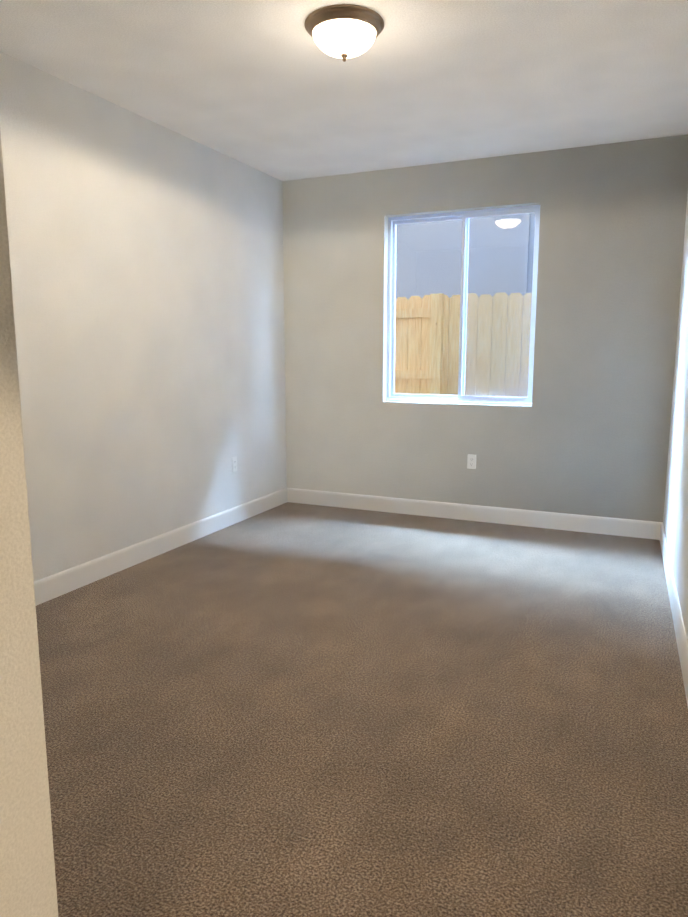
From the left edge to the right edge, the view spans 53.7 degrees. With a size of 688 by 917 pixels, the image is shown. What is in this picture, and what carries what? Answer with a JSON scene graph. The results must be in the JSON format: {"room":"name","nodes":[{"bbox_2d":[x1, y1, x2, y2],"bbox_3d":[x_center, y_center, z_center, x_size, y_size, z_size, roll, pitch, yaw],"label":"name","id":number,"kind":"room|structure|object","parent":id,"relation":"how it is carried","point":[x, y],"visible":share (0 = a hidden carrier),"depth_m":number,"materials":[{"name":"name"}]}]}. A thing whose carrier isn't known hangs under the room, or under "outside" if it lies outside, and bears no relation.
{"room":"empty bedroom","nodes":[
{"label":"empty bedroom","id":0,"kind":"room"},
{"bbox_2d":[0,132,57,916],"bbox_3d":[-1.615,-0.165,0.803,2.205,2.740,1.030,4,10,24],"label":"wall block","id":1,"kind":"object","parent":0,"point":[27,878],"depth_m":0.86,"materials":[{"name":"beige paint"}]},
{"bbox_2d":[0,51,286,581],"bbox_3d":[-1.718,-0.572,3.392,0.125,2.740,5.930,4,10,24],"label":"wall","id":2,"kind":"structure","parent":0,"point":[147,266],"depth_m":4.16,"materials":[{"name":"grey paint"}]},
{"bbox_2d":[34,488,286,605],"bbox_3d":[-1.456,0.654,4.004,0.014,0.128,4.640,4,10,24],"label":"baseboard","id":3,"kind":"structure","parent":2,"relation":"attached to","point":[53,586],"depth_m":4.37,"materials":[{"name":"white wood"}]},
{"bbox_2d":[232,456,236,471],"bbox_3d":[-0.850,0.045,5.286,0.008,0.114,0.070,4,10,24],"label":"electrical outlet","id":4,"kind":"object","parent":2,"relation":"attached to","point":[234,464],"visible":1,"depth_m":5.28,"materials":[{"name":"white plastic"}]},
{"bbox_2d":[0,0,687,180],"bbox_3d":[-0.215,-1.701,1.368,4.600,0.120,8.170,4,10,24],"label":"ceiling","id":5,"kind":"structure","parent":0,"point":[271,88],"depth_m":3.48,"materials":[{"name":"white paint"}]},
{"bbox_2d":[305,4,383,61],"bbox_3d":[0.002,-1.814,2.966,0.346,0.153,0.346,4,10,24],"label":"flush-mount ceiling light","id":6,"kind":"object","parent":5,"relation":"attached to","point":[343,32],"visible":1,"depth_m":2.87,"materials":[{"name":"white glass"}]},
{"bbox_2d":[36,502,687,916],"bbox_3d":[-0.215,1.114,1.811,4.600,0.100,8.170,4,10,24],"label":"floor","id":7,"kind":"structure","parent":0,"point":[294,710],"depth_m":2.45,"materials":[{"name":"carpet"}]},
{"bbox_2d":[282,134,687,521],"bbox_3d":[0.938,-0.875,5.323,3.375,2.740,0.130,4,10,24],"label":"wall","id":8,"kind":"structure","parent":0,"point":[587,432],"depth_m":5.08,"materials":[{"name":"grey paint"}]},
{"bbox_2d":[386,205,539,405],"bbox_3d":[0.911,-1.170,5.338,1.197,1.468,0.091,4,10,24],"label":"sliding window","id":9,"kind":"structure","parent":8,"relation":"in","point":[460,397],"depth_m":5.31,"materials":[{"name":"white plastic"}]},
{"bbox_2d":[467,454,475,468],"bbox_3d":[1.007,0.025,5.357,0.070,0.114,0.008,4,10,24],"label":"electrical outlet","id":10,"kind":"object","parent":8,"relation":"attached to","point":[471,461],"visible":1,"depth_m":5.36,"materials":[{"name":"white plastic"}]},
{"bbox_2d":[287,488,661,539],"bbox_3d":[0.883,0.423,5.472,3.070,0.128,0.014,4,10,24],"label":"baseboard","id":11,"kind":"structure","parent":8,"relation":"attached to","point":[587,524],"depth_m":5.37,"materials":[{"name":"white wood"}]},
{"bbox_2d":[663,194,687,641],"bbox_3d":[1.306,-0.380,2.173,0.294,2.740,5.710,4,10,24],"label":"wall","id":12,"kind":"structure","parent":0,"point":[675,519],"depth_m":3.92,"materials":[{"name":"grey paint"}]},
{"bbox_2d":[660,522,687,705],"bbox_3d":[1.212,0.917,2.331,0.178,0.128,5.550,4,10,24],"label":"baseboard","id":13,"kind":"structure","parent":12,"relation":"attached to","point":[681,638],"depth_m":3.29,"materials":[{"name":"white wood"}]},
{"label":"outside","id":14,"kind":"structure","parent":0,"visible":0},
{"bbox_3d":[2.233,0.167,8.804,15.000,0.100,6.850,4,10,24],"label":"ground","id":15,"kind":"structure","parent":14,"visible":0},
{"bbox_2d":[395,292,531,396],"bbox_3d":[1.700,-0.576,6.608,6.907,2.050,0.145,4,10,24],"label":"fence","id":16,"kind":"object","parent":15,"relation":"on","point":[423,342],"depth_m":6.78,"materials":[{"name":"brown wood"}]},
{"bbox_2d":[396,213,534,396],"bbox_3d":[2.068,-3.110,7.915,15.000,6.650,0.260,4,10,24],"label":"wall","id":17,"kind":"structure","parent":15,"relation":"on","point":[448,275],"depth_m":8.24,"materials":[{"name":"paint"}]}
]}

